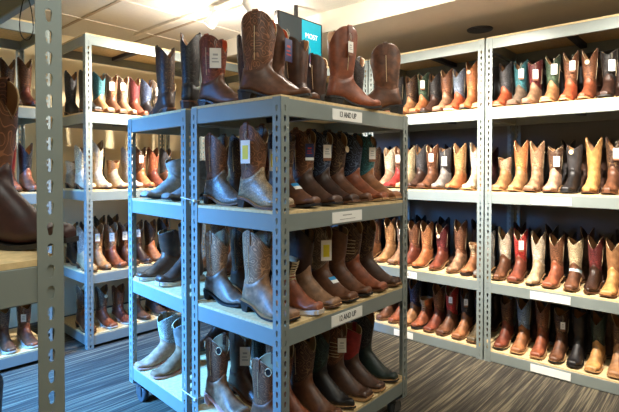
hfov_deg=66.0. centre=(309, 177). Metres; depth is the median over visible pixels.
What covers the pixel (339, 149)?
boot
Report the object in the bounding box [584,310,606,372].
boot
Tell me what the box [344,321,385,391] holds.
boot
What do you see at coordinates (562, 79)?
boot
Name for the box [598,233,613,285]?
boot
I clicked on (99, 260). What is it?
boot
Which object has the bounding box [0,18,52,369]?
rack
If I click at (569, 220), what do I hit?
wall
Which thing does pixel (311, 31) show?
picture
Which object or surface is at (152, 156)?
boot
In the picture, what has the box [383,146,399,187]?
boot
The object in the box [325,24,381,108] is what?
boot
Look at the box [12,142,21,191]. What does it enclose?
boot
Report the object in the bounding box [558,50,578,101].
boot
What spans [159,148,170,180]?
boot
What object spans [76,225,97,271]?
boot
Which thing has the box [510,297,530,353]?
boot
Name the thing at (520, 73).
boot
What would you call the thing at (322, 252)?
boot
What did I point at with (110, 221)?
boot
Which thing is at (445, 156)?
boot
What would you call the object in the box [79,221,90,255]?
boot
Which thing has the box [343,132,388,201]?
boot
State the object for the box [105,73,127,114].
boot
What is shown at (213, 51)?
boot
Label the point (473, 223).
boot
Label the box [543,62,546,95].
boot
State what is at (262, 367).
boot
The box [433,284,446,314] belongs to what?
boot
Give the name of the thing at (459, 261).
boot
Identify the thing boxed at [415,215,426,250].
boot
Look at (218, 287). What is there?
boot
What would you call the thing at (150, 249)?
boot
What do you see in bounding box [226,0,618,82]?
ceiling
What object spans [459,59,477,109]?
boot
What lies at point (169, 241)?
boot
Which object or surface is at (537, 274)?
boot
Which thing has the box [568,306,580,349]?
boot
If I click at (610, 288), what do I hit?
boot
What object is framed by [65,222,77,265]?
boot
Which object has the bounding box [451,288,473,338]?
boot
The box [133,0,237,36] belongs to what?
track
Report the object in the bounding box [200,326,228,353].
boot
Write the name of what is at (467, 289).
boot
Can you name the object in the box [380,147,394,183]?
boot
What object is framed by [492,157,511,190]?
boot
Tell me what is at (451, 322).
boot
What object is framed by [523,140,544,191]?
boot
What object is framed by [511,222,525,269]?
boot
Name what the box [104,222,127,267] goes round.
boot
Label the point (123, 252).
boot
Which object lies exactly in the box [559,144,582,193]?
boot
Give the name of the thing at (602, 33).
shelf rack
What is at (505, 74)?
boot
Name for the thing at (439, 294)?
boot
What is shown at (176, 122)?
rack
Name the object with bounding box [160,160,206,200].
boot
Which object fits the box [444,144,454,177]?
boot
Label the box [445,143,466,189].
boot
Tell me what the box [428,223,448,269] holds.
boot
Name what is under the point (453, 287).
boot
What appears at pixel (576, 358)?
boot
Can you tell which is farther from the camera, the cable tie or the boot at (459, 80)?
the boot at (459, 80)
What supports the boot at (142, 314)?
on the rack at (86, 47)
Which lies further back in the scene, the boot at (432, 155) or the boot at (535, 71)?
the boot at (432, 155)
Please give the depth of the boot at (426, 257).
3.62 m
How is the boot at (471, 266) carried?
on the rack at (455, 56)
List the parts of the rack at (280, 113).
post, post, post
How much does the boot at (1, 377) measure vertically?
0.377 m
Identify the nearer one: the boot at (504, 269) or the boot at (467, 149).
the boot at (504, 269)
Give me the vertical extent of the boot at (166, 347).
0.261 m
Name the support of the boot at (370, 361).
on the rack at (280, 113)
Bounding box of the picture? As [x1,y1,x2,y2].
[302,20,320,55]
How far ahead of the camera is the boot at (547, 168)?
3.29 m
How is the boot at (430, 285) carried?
on the rack at (455, 56)
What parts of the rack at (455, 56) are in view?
post, post, post, post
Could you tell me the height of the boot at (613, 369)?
0.338 m
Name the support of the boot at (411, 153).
on the rack at (455, 56)
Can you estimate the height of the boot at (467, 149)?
0.309 m
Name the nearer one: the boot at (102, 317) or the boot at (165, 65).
the boot at (165, 65)
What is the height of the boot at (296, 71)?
0.371 m
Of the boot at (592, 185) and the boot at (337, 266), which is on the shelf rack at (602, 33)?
the boot at (592, 185)
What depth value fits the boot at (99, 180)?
3.54 m
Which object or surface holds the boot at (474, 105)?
on the rack at (455, 56)
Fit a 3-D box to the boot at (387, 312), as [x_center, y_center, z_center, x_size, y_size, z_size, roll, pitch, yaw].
[0.631,0.966,3.826,0.087,0.315,0.279,1,1,44]
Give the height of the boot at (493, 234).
0.310 m
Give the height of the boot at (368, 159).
0.342 m
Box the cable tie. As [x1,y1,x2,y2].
[181,388,201,400]
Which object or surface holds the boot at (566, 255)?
on the shelf rack at (602, 33)
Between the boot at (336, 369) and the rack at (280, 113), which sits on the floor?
the rack at (280, 113)
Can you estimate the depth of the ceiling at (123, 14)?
3.60 m
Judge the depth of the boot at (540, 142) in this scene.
3.37 m
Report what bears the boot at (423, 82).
on the rack at (455, 56)
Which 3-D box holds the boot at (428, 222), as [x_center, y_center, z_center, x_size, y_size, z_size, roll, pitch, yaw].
[0.975,0.515,3.888,0.084,0.309,0.268,1,1,41]
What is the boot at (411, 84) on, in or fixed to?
on the rack at (455, 56)
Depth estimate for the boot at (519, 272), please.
3.16 m
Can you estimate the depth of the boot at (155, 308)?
3.85 m
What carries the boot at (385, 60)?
on the rack at (280, 113)
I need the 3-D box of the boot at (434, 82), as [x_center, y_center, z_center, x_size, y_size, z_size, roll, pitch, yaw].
[0.910,-0.626,3.556,0.087,0.327,0.283,1,1,43]
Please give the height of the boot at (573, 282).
0.309 m
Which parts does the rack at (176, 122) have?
post, post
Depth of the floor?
2.80 m
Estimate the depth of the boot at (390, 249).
3.83 m
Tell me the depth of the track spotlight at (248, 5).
3.06 m
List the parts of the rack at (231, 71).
post, post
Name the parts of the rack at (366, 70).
post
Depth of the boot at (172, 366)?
2.51 m
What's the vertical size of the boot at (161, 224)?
0.327 m
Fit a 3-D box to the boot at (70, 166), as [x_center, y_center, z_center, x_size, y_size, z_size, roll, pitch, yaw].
[-1.808,-0.021,3.675,0.274,0.214,0.082,1,1,41]
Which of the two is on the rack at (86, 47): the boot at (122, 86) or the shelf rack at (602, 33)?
the boot at (122, 86)
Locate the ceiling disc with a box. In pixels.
[467,25,492,33]
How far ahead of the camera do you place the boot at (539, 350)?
3.07 m
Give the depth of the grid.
3.63 m
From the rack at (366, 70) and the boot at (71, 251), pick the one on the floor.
the rack at (366, 70)
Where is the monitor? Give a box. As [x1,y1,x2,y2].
[274,5,321,56]
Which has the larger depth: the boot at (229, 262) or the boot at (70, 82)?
the boot at (70, 82)
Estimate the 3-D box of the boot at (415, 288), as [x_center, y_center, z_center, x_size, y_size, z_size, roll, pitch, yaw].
[0.789,0.960,3.687,0.087,0.332,0.279,1,1,43]
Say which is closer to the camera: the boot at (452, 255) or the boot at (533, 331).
the boot at (533, 331)
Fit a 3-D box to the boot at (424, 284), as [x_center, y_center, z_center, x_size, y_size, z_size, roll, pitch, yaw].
[0.907,0.967,3.955,0.084,0.309,0.268,1,1,41]
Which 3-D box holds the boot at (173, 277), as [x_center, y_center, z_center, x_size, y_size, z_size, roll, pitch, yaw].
[-0.669,0.389,2.483,0.100,0.318,0.288,1,1,40]
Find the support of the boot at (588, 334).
on the shelf rack at (602, 33)
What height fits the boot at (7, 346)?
0.268 m
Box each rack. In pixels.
[0,0,64,411]
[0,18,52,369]
[62,33,194,349]
[128,108,285,411]
[165,61,238,258]
[191,94,407,411]
[326,59,404,315]
[369,38,512,359]
[484,14,618,394]
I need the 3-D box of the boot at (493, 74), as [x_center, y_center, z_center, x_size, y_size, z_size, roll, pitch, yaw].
[1.317,-0.618,3.568,0.084,0.309,0.268,1,1,41]
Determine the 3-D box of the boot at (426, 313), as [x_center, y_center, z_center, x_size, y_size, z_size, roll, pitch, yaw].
[0.861,1.026,3.625,0.086,0.202,0.279,1,1,42]
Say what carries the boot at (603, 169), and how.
on the shelf rack at (602, 33)
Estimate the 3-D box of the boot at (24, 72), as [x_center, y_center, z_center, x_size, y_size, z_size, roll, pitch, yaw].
[-1.877,-0.630,3.180,0.283,0.347,0.085,1,1,41]
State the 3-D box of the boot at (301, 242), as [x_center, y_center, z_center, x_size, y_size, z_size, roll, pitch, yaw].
[0.007,0.384,2.099,0.297,0.342,0.099,1,1,41]
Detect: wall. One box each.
[0,33,238,327]
[269,49,618,330]
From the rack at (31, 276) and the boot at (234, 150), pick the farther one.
the boot at (234, 150)
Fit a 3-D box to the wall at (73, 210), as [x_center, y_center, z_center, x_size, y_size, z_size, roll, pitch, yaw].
[-2.248,-0.009,4.016,0.080,2.419,4.460,1,1,41]
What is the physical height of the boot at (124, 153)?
0.322 m
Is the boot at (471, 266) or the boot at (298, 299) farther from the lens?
the boot at (471, 266)
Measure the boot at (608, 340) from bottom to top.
0.351 m
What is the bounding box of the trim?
[31,0,363,41]
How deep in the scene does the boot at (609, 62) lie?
2.81 m
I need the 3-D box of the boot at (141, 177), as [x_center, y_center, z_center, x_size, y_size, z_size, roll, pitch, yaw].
[-1.316,-0.080,3.792,0.283,0.327,0.086,1,1,43]
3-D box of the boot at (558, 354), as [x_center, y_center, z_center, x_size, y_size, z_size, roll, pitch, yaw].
[1.571,0.986,2.999,0.087,0.304,0.279,1,1,41]
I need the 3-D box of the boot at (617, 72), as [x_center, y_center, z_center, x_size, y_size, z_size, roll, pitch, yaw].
[1.948,-0.629,3.010,0.084,0.351,0.272,1,1,39]
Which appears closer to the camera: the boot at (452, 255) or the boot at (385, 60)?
the boot at (385, 60)
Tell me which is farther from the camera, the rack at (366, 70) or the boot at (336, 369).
the rack at (366, 70)
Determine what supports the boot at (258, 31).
on the rack at (280, 113)
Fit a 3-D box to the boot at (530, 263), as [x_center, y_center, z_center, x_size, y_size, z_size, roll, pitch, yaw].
[1.570,0.522,3.362,0.084,0.313,0.272,1,1,42]
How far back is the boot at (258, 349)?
2.32 m
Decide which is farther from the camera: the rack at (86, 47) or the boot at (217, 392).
the rack at (86, 47)
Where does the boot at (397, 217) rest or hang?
on the rack at (366, 70)
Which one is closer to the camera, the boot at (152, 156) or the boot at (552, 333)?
the boot at (552, 333)
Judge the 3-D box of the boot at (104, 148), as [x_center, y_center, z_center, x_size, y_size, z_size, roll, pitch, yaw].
[-1.663,-0.077,3.833,0.277,0.320,0.084,1,1,41]
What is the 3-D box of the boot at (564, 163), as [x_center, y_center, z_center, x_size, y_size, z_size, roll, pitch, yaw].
[1.726,-0.082,3.214,0.084,0.351,0.272,1,1,44]
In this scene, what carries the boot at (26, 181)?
on the rack at (10, 36)
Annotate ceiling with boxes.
[12,0,364,51]
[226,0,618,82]
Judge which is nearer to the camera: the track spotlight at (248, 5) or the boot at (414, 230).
the track spotlight at (248, 5)
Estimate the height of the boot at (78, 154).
0.327 m
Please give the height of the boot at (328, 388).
0.352 m
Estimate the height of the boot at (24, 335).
0.268 m
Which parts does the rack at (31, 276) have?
post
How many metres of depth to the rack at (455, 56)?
3.38 m
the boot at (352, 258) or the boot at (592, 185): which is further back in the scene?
the boot at (592, 185)
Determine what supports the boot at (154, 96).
on the rack at (86, 47)
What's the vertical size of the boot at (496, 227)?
0.309 m
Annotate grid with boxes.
[50,0,258,42]
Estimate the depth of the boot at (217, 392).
2.12 m
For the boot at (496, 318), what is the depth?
3.54 m
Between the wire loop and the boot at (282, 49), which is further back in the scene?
the boot at (282, 49)
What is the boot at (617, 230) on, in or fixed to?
on the shelf rack at (602, 33)
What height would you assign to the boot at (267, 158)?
0.319 m
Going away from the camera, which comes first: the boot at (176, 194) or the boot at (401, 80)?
the boot at (176, 194)
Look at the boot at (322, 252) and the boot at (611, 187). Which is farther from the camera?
the boot at (611, 187)
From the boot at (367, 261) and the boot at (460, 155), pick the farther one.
the boot at (460, 155)
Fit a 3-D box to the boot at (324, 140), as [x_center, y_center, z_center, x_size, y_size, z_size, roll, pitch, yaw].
[0.093,-0.050,2.189,0.297,0.342,0.099,1,1,41]
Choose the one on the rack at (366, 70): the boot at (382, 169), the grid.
the boot at (382, 169)
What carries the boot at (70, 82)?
on the rack at (86, 47)
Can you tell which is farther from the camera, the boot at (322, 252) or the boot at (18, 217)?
the boot at (322, 252)
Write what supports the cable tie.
attached to the rack at (176, 122)
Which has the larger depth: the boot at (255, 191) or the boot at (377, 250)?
the boot at (377, 250)
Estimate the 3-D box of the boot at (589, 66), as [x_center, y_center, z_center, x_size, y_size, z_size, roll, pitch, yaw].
[1.679,-0.618,2.880,0.087,0.333,0.283,1,1,42]
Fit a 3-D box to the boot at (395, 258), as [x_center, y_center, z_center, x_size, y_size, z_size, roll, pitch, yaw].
[0.706,0.503,3.752,0.087,0.338,0.279,1,1,39]
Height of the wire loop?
0.087 m
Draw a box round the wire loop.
[19,0,33,40]
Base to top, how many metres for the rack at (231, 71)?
2.216 m
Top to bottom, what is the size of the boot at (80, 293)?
0.327 m
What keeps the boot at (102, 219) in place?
on the rack at (86, 47)
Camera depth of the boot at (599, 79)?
3.08 m
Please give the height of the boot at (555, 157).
0.298 m
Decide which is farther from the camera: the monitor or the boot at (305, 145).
the monitor
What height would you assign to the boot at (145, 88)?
0.322 m
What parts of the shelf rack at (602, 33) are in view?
post, post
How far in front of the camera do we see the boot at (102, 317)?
3.57 m
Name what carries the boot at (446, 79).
on the rack at (455, 56)
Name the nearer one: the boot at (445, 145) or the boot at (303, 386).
the boot at (303, 386)
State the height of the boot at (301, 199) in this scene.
0.316 m
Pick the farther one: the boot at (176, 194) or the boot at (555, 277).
the boot at (555, 277)
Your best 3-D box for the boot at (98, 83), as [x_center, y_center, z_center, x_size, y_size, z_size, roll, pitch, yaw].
[-1.538,-0.624,3.541,0.279,0.322,0.085,1,1,41]
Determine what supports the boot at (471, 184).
on the rack at (455, 56)
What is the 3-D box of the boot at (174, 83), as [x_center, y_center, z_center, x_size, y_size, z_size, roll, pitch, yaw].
[-1.132,-0.634,3.980,0.283,0.327,0.085,1,1,43]
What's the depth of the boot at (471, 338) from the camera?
3.30 m
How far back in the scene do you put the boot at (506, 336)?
3.22 m
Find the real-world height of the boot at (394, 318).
0.313 m
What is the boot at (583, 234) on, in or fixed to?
on the shelf rack at (602, 33)
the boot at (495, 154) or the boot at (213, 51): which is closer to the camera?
the boot at (213, 51)
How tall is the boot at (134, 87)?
0.327 m
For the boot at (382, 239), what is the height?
0.313 m
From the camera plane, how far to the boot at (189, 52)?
2.23 m
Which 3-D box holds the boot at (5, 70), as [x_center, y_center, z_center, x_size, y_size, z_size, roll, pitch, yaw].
[-1.945,-0.619,3.107,0.283,0.327,0.085,1,1,41]
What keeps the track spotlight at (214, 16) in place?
attached to the track
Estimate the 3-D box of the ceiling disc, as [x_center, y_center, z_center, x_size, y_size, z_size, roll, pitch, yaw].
[1.219,-1.054,3.412,0.180,0.010,0.180,1,1,41]
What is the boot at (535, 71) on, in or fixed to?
on the shelf rack at (602, 33)
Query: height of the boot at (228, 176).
0.337 m
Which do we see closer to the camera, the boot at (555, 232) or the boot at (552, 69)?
the boot at (552, 69)
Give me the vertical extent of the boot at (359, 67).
0.337 m
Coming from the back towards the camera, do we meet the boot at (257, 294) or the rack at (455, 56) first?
the rack at (455, 56)
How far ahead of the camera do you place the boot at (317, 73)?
2.58 m
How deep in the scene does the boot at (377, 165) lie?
3.93 m
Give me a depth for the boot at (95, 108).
3.47 m
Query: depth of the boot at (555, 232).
3.30 m
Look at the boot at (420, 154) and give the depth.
3.64 m
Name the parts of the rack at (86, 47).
post, post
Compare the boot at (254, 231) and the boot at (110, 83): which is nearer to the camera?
the boot at (254, 231)
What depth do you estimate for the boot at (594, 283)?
2.88 m
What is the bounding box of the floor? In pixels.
[0,298,618,411]
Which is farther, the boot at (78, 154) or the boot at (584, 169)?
the boot at (78, 154)
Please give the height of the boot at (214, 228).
0.337 m
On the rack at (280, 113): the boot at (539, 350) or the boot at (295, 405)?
the boot at (295, 405)
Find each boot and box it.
[0,57,22,105]
[0,77,78,250]
[0,308,16,353]
[0,374,3,411]
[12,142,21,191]
[16,304,37,347]
[17,57,35,106]
[18,142,35,191]
[64,70,78,115]
[65,161,74,188]
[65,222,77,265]
[74,144,95,189]
[75,284,96,332]
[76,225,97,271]
[78,70,102,112]
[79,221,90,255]
[90,223,111,269]
[92,72,114,113]
[92,140,112,188]
[93,215,105,254]
[94,284,117,328]
[102,148,106,180]
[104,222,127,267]
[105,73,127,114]
[106,160,127,188]
[107,214,118,252]
[111,283,133,323]
[117,75,136,115]
[118,222,139,265]
[121,147,143,187]
[128,76,148,115]
[128,292,150,319]
[132,220,152,262]
[133,311,180,369]
[135,228,180,280]
[136,147,154,187]
[140,79,152,113]
[140,159,183,198]
[144,219,160,260]
[145,298,167,315]
[147,147,162,187]
[149,45,175,114]
[149,317,191,378]
[151,80,157,106]
[154,221,204,285]
[157,218,168,253]
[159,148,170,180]
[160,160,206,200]
[160,304,177,311]
[174,83,175,107]
[180,32,201,108]
[198,33,238,105]
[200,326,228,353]
[202,224,230,270]
[203,133,239,205]
[203,228,241,306]
[204,332,250,411]
[226,226,242,274]
[227,152,229,181]
[228,331,253,405]
[229,134,240,191]
[230,227,252,293]
[237,8,311,99]
[237,34,243,87]
[237,122,294,209]
[240,229,300,322]
[249,339,265,375]
[250,351,277,411]
[252,229,271,283]
[257,23,320,100]
[265,150,268,181]
[266,344,309,411]
[268,133,321,207]
[270,255,323,314]
[284,36,310,88]
[289,127,343,205]
[289,228,341,308]
[290,336,342,411]
[306,53,327,100]
[311,226,358,301]
[312,129,359,203]
[312,330,355,408]
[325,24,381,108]
[327,324,373,400]
[328,129,372,201]
[329,224,372,296]
[337,222,387,291]
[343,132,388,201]
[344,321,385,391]
[351,312,398,381]
[354,56,364,90]
[358,133,401,199]
[360,220,401,286]
[368,42,403,113]
[373,219,381,257]
[374,147,380,180]
[376,217,396,261]
[376,303,398,319]
[377,218,385,249]
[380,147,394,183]
[380,152,384,178]
[382,216,398,251]
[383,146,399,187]
[385,76,404,111]
[387,219,408,263]
[388,280,409,322]
[395,146,415,187]
[398,220,420,265]
[398,279,421,325]
[403,74,417,114]
[408,72,429,113]
[408,144,426,188]
[411,296,432,328]
[412,220,433,267]
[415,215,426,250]
[416,144,438,188]
[417,280,427,305]
[420,71,441,112]
[423,283,445,331]
[427,220,437,254]
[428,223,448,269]
[428,282,437,312]
[431,147,451,189]
[432,68,452,111]
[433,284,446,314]
[434,216,450,258]
[435,285,459,335]
[443,68,465,110]
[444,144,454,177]
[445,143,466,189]
[446,219,467,272]
[446,286,461,317]
[448,223,462,263]
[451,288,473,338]
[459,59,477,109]
[459,289,474,321]
[460,242,480,275]
[461,142,481,189]
[466,149,467,180]
[466,290,487,342]
[467,219,480,261]
[471,64,492,108]
[472,230,495,276]
[487,225,497,265]
[487,293,502,331]
[488,147,498,186]
[492,61,512,106]
[492,74,494,100]
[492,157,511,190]
[492,226,511,279]
[493,296,514,349]
[506,60,528,105]
[506,228,527,282]
[507,140,528,191]
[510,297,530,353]
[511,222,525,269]
[514,297,528,337]
[520,59,542,104]
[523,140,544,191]
[525,230,545,284]
[527,140,541,183]
[527,228,541,274]
[529,300,550,358]
[530,300,543,341]
[539,54,560,102]
[541,233,564,287]
[542,145,563,192]
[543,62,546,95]
[543,146,557,185]
[545,224,558,276]
[548,306,569,363]
[549,303,561,346]
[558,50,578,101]
[559,66,564,94]
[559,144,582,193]
[561,139,575,184]
[562,231,576,279]
[563,237,583,291]
[566,308,587,367]
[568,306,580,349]
[576,56,589,98]
[577,48,597,99]
[579,144,593,186]
[580,226,594,282]
[581,137,602,193]
[583,234,603,293]
[584,309,597,353]
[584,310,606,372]
[596,65,602,96]
[597,49,617,97]
[597,138,611,191]
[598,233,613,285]
[599,237,618,296]
[601,136,618,194]
[602,312,612,358]
[607,313,618,378]
[615,61,618,96]
[616,229,618,244]
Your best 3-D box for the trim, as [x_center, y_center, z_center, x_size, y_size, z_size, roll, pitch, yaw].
[-0.068,-1.171,1.379,5.506,0.005,3.410,1,1,41]
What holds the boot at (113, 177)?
on the rack at (86, 47)
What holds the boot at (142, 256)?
on the rack at (86, 47)
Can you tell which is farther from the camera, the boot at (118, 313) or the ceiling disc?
the boot at (118, 313)
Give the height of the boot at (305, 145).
0.342 m
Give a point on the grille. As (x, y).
(473, 29)
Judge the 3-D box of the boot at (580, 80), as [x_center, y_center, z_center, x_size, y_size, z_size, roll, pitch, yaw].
[1.788,-0.631,3.150,0.084,0.351,0.272,1,1,44]
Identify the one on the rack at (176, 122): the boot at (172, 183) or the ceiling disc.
the boot at (172, 183)
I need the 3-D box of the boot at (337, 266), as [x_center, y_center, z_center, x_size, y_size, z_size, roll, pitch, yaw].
[0.171,0.394,2.285,0.297,0.316,0.099,1,1,43]
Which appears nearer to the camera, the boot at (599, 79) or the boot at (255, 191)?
the boot at (255, 191)
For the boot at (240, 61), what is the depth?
2.30 m
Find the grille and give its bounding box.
[469,27,490,32]
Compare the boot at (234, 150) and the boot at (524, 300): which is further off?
the boot at (524, 300)
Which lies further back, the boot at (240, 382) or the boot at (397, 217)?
the boot at (397, 217)
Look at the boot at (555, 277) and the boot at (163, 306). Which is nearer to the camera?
the boot at (555, 277)
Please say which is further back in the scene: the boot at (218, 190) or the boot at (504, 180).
the boot at (504, 180)
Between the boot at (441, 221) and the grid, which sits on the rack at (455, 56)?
the boot at (441, 221)
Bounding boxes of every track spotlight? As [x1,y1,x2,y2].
[204,6,220,28]
[241,0,259,12]
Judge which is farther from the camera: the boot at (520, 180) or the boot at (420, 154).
the boot at (420, 154)
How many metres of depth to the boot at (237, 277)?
2.23 m
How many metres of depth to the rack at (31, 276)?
0.85 m
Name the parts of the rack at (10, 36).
post, post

